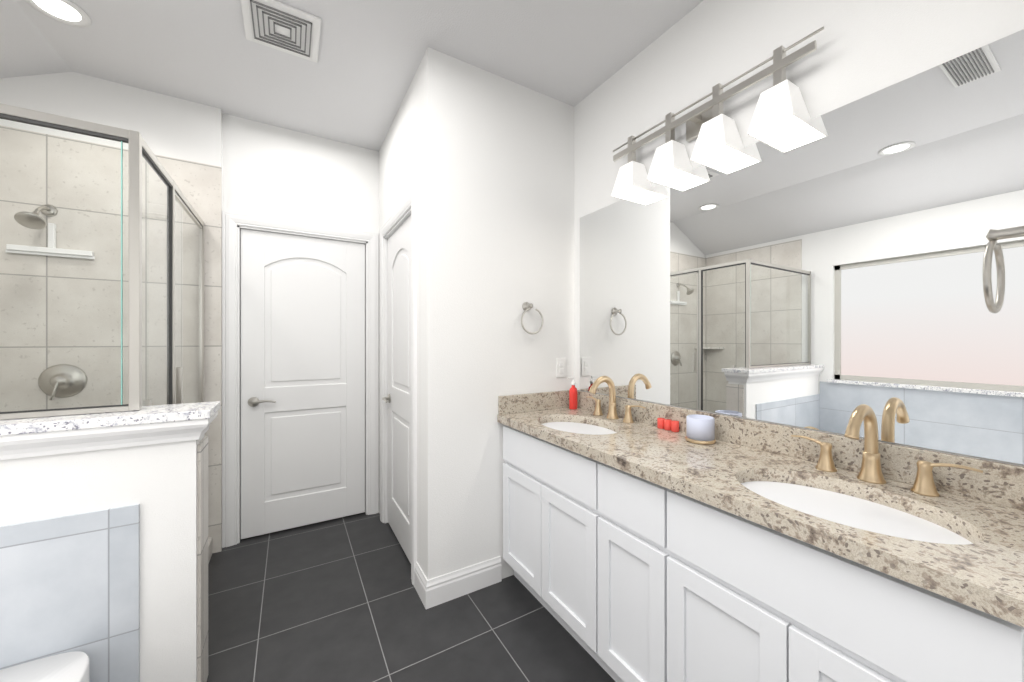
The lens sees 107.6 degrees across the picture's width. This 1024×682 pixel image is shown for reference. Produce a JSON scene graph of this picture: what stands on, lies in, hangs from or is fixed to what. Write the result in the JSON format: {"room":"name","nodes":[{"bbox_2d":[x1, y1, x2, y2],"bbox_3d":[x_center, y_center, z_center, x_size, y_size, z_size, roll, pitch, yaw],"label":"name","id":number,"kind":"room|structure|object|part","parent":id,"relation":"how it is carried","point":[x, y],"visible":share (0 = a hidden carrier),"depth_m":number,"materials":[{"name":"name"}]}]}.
{"room":"bathroom","nodes":[
{"label":"bathroom","id":0,"kind":"room"},
{"bbox_2d":[0,434,207,681],"bbox_3d":[-1.732,0.785,1.039,1.375,1.030,0.172,0,0,-31],"label":"wall","id":1,"kind":"structure","parent":0,"point":[104,560],"depth_m":1.21,"materials":[{"name":"white paint"}]},
{"bbox_2d":[0,411,217,459],"bbox_3d":[-1.711,0.307,1.034,1.403,0.075,0.202,0,0,-31],"label":"crown molding","id":2,"kind":"structure","parent":1,"relation":"attached to","point":[40,444],"depth_m":1.18,"materials":[{"name":"white paint"}]},
{"bbox_2d":[0,401,219,435],"bbox_3d":[-1.714,0.255,1.042,1.410,0.030,0.230,0,0,-31],"label":"cap","id":3,"kind":"object","parent":1,"relation":"on","point":[171,413],"visible":0.98,"depth_m":1.19,"materials":[{"name":"white stone"}]},
{"bbox_2d":[0,72,221,552],"bbox_3d":[-2.394,-0.095,2.068,1.284,2.790,0.182,0,0,-31],"label":"wall","id":4,"kind":"structure","parent":0,"point":[182,138],"depth_m":2.05,"materials":[{"name":"beige tile"}]},
{"bbox_2d":[14,204,57,229],"bbox_3d":[-2.358,-0.629,1.866,0.100,0.162,0.203,0,0,-31],"label":"shower head","id":5,"kind":"object","parent":4,"relation":"attached to","point":[36,218],"depth_m":1.82},
{"bbox_2d":[5,223,94,258],"bbox_3d":[-2.389,-0.526,1.947,0.310,0.168,0.024,0,0,-31],"label":"squeegee","id":6,"kind":"object","parent":4,"relation":"hanging from","point":[52,247],"depth_m":1.94,"materials":[{"name":"white plastic"}]},
{"bbox_2d":[38,364,86,399],"bbox_3d":[-2.348,0.212,1.946,0.176,0.180,0.075,0,0,-31],"label":"shower valve","id":7,"kind":"object","parent":4,"relation":"attached to","point":[64,370],"depth_m":1.96,"materials":[{"name":"silver metal"}]},
{"bbox_2d":[222,113,378,232],"bbox_3d":[-1.452,-0.095,2.662,0.950,2.790,0.120,0,0,-31],"label":"wall","id":8,"kind":"structure","parent":0,"point":[270,171],"depth_m":2.58,"materials":[{"name":"white paint"}]},
{"bbox_2d":[222,211,378,547],"bbox_3d":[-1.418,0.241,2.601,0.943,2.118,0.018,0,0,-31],"label":"door frame","id":9,"kind":"structure","parent":8,"relation":"attached to","point":[231,221],"depth_m":2.40,"materials":[{"name":"white paint"}]},
{"bbox_2d":[241,229,364,538],"bbox_3d":[-1.441,0.279,2.640,0.761,2.018,0.035,0,0,-31],"label":"door","id":10,"kind":"structure","parent":8,"relation":"in","point":[303,366],"depth_m":2.61,"materials":[{"name":"white paint"}]},
{"bbox_2d":[248,397,275,406],"bbox_3d":[-1.644,0.400,2.466,0.159,0.064,0.058,0,0,-31],"label":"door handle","id":11,"kind":"structure","parent":10,"relation":"attached to","point":[253,401],"depth_m":2.45,"materials":[{"name":"silver metal"}]},
{"bbox_2d":[0,0,702,151],"bbox_3d":[-0.577,-1.298,0.832,3.394,0.485,4.160,0,0,-31],"label":"ceiling","id":12,"kind":"structure","parent":0,"point":[351,85],"depth_m":1.85,"materials":[{"name":"white paint"}]},
{"bbox_2d":[25,0,90,26],"bbox_3d":[-1.961,-1.435,1.617,0.196,0.009,0.196,0,0,-31],"label":"recessed light","id":13,"kind":"object","parent":12,"relation":"in","point":[68,12],"visible":1,"depth_m":1.63,"materials":[{"name":"white plastic"}]},
{"bbox_2d":[240,0,320,62],"bbox_3d":[-1.054,-1.431,1.723,0.300,0.017,0.300,0,0,-31],"label":"ceiling vent","id":14,"kind":"object","parent":12,"relation":"in","point":[277,25],"visible":0.98,"depth_m":1.71,"materials":[{"name":"white plastic"}]},
{"bbox_2d":[379,63,420,566],"bbox_3d":[-0.722,-0.095,2.478,0.120,2.790,1.180,0,0,-31],"label":"wall","id":15,"kind":"structure","parent":0,"point":[400,164],"depth_m":2.14,"materials":[{"name":"white paint"}]},
{"bbox_2d":[382,215,410,562],"bbox_3d":[-0.720,0.279,2.370,0.093,2.018,0.704,0,0,-31],"label":"closet door","id":16,"kind":"structure","parent":15,"relation":"in","point":[398,398],"depth_m":2.38,"materials":[{"name":"white paint"}]},
{"bbox_3d":[-0.854,0.400,2.562,0.058,0.064,0.159,0,0,-31],"label":"handle","id":17,"kind":"part","parent":16,"relation":"part of","materials":[{"name":"silver metal"}]},
{"bbox_2d":[380,187,416,584],"bbox_3d":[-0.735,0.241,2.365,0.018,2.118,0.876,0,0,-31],"label":"trim","id":18,"kind":"structure","parent":15,"relation":"attached to","point":[408,202],"depth_m":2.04,"materials":[{"name":"white paint"}]},
{"bbox_2d":[414,561,427,608],"bbox_3d":[-0.461,1.235,1.904,0.015,0.130,0.197,0,0,-31],"label":"baseboard","id":19,"kind":"structure","parent":15,"relation":"attached to","point":[420,581],"depth_m":1.90,"materials":[{"name":"white paint"}]},
{"bbox_2d":[207,512,615,681],"bbox_3d":[-0.577,1.350,0.832,3.394,0.100,4.160,0,0,-31],"label":"floor","id":20,"kind":"structure","parent":0,"point":[336,600],"depth_m":1.73,"materials":[{"name":"tile"}]},
{"bbox_2d":[0,651,89,681],"bbox_3d":[-1.339,1.033,0.160,1.133,0.534,1.738,0,0,-31],"label":"bathtub","id":21,"kind":"object","parent":20,"relation":"on","point":[74,666],"visible":1,"depth_m":1.08,"materials":[{"name":"white ceramic"}]},
{"bbox_2d":[208,537,211,563],"bbox_3d":[-2.095,1.250,1.532,1.228,0.100,1.046,0,0,-31],"label":"shower pan","id":22,"kind":"object","parent":20,"relation":"on","point":[209,548],"visible":0.13,"depth_m":2.24,"materials":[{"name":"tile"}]},
{"bbox_2d":[0,103,203,419],"bbox_3d":[-2.078,0.240,1.483,1.207,1.920,1.146,0,0,-31],"label":"glass frame","id":23,"kind":"object","parent":22,"relation":"on","point":[139,147],"visible":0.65,"depth_m":1.29,"materials":[{"name":"clear glass"}]},
{"bbox_2d":[503,424,1023,681],"bbox_3d":[0.595,0.869,1.441,0.511,0.862,1.700,0,0,-31],"label":"bathroom vanity","id":24,"kind":"object","parent":20,"relation":"on","point":[639,545],"depth_m":1.05,"materials":[{"name":"white paint"}]},
{"bbox_2d":[497,408,1023,631],"bbox_3d":[0.584,0.418,1.434,0.536,0.040,1.700,0,0,-31],"label":"countertop","id":25,"kind":"structure","parent":24,"relation":"on","point":[989,579],"depth_m":0.92,"materials":[{"name":"beige stone"}]},
{"bbox_2d":[568,377,576,409],"bbox_3d":[0.353,0.304,2.190,0.067,0.186,0.038,0,0,-31],"label":"soap bottle","id":26,"kind":"object","parent":25,"relation":"on","point":[573,397],"visible":1,"depth_m":2.18,"materials":[{"name":"red plastic"}]},
{"bbox_2d":[537,416,624,435],"bbox_3d":[0.316,0.507,1.813,0.372,0.163,0.514,0,0,-31],"label":"sink","id":27,"kind":"object","parent":25,"relation":"in","point":[567,423],"depth_m":1.90,"materials":[{"name":"white ceramic"}]},
{"bbox_2d":[585,376,644,423],"bbox_3d":[0.464,0.287,1.901,0.188,0.222,0.400,0,0,-31],"label":"faucet","id":28,"kind":"object","parent":25,"relation":"on","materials":[{"name":"gold metal"}]},
{"bbox_2d":[657,418,664,428],"bbox_3d":[0.680,0.375,1.709,0.033,0.045,0.033,0,0,-31],"label":"votive candle","id":29,"kind":"object","parent":25,"relation":"on","point":[660,423],"visible":0.9,"depth_m":1.70,"materials":[{"name":"red wax"}]},
{"bbox_2d":[664,419,671,430],"bbox_3d":[0.698,0.375,1.678,0.033,0.045,0.033,0,0,-31],"label":"votive candle","id":30,"kind":"object","parent":25,"relation":"on","point":[667,424],"visible":0.94,"depth_m":1.66,"materials":[{"name":"red wax"}]},
{"bbox_2d":[671,420,678,431],"bbox_3d":[0.716,0.375,1.647,0.033,0.045,0.033,0,0,-31],"label":"votive candle","id":31,"kind":"object","parent":25,"relation":"on","point":[674,426],"visible":1,"depth_m":1.63,"materials":[{"name":"red wax"}]},
{"bbox_2d":[685,414,715,444],"bbox_3d":[0.747,0.349,1.487,0.108,0.097,0.108,0,0,-31],"label":"jar candle","id":32,"kind":"object","parent":25,"relation":"on","point":[700,429],"visible":0.96,"depth_m":1.45,"materials":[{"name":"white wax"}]},
{"bbox_2d":[733,468,984,559],"bbox_3d":[0.825,0.507,0.953,0.372,0.163,0.514,0,0,-31],"label":"sink","id":33,"kind":"object","parent":25,"relation":"in","point":[945,535],"depth_m":0.95,"materials":[{"name":"white ceramic"}]},
{"bbox_2d":[789,404,984,495],"bbox_3d":[0.973,0.287,1.040,0.188,0.222,0.400,0,0,-31],"label":"faucet","id":34,"kind":"object","parent":25,"relation":"on","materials":[{"name":"gold metal"}]},
{"bbox_2d":[421,47,573,579],"bbox_3d":[-0.045,-0.095,2.123,0.924,2.790,0.120,0,0,-31],"label":"wall","id":35,"kind":"structure","parent":0,"point":[497,201],"depth_m":1.98,"materials":[{"name":"white paint"}]},
{"bbox_2d":[426,556,501,608],"bbox_3d":[-0.240,1.235,1.929,0.420,0.130,0.015,0,0,-31],"label":"baseboard","id":36,"kind":"structure","parent":35,"relation":"attached to","point":[444,588],"depth_m":1.92,"materials":[{"name":"white paint"}]},
{"bbox_2d":[521,302,543,333],"bbox_3d":[0.104,-0.129,2.108,0.150,0.184,0.056,0,0,-31],"label":"towel ring","id":37,"kind":"object","parent":35,"relation":"attached to","point":[526,306],"visible":1,"depth_m":2.10,"materials":[{"name":"silver metal"}]},
{"bbox_2d":[497,390,568,415],"bbox_3d":[0.150,0.348,2.153,0.511,0.100,0.020,0,0,-31],"label":"backsplash","id":38,"kind":"structure","parent":35,"relation":"attached to","point":[530,402],"depth_m":2.12,"materials":[{"name":"beige stone"}]},
{"bbox_2d":[556,358,565,377],"bbox_3d":[0.296,0.160,2.249,0.072,0.116,0.008,0,0,-31],"label":"electrical outlet","id":39,"kind":"object","parent":35,"relation":"attached to","point":[560,367],"visible":1,"depth_m":2.24,"materials":[{"name":"white plastic"}]},
{"bbox_2d":[574,0,1023,465],"bbox_3d":[1.102,-0.095,1.209,0.120,2.790,2.860,0,0,-31],"label":"wall","id":40,"kind":"structure","parent":0,"point":[704,47],"depth_m":1.41,"materials":[{"name":"white paint"}]},
{"bbox_2d":[611,26,823,200],"bbox_3d":[0.751,-0.859,1.559,0.140,0.277,0.890,0,0,-31],"label":"sconce","id":41,"kind":"object","parent":40,"relation":"attached to","point":[711,127],"visible":1,"depth_m":1.45,"materials":[{"name":"white glass"}]},
{"bbox_2d":[577,390,1023,507],"bbox_3d":[0.806,0.348,1.566,0.020,0.100,1.700,0,0,-31],"label":"backsplash","id":42,"kind":"structure","parent":40,"relation":"attached to","point":[1003,483],"depth_m":1.22,"materials":[{"name":"beige stone"}]},
{"bbox_2d":[580,29,1023,463],"bbox_3d":[0.828,-0.224,1.547,0.005,1.033,1.646,0,0,-31],"label":"mirror","id":43,"kind":"object","parent":40,"relation":"attached to","point":[823,272],"visible":1,"depth_m":1.18,"materials":[{"name":"silver mirror"}]},
{"bbox_3d":[1.079,-0.095,0.664,0.474,2.790,0.124,0,0,-31],"label":"wall","id":44,"kind":"structure","parent":0,"visible":0},
{"bbox_2d":[982,226,1023,312],"bbox_3d":[1.009,-0.149,0.744,0.150,0.184,0.084,0,0,-31],"label":"towel ring","id":45,"kind":"object","parent":44,"relation":"attached to","point":[993,236],"visible":1,"depth_m":0.75,"materials":[{"name":"silver metal"}]}
]}

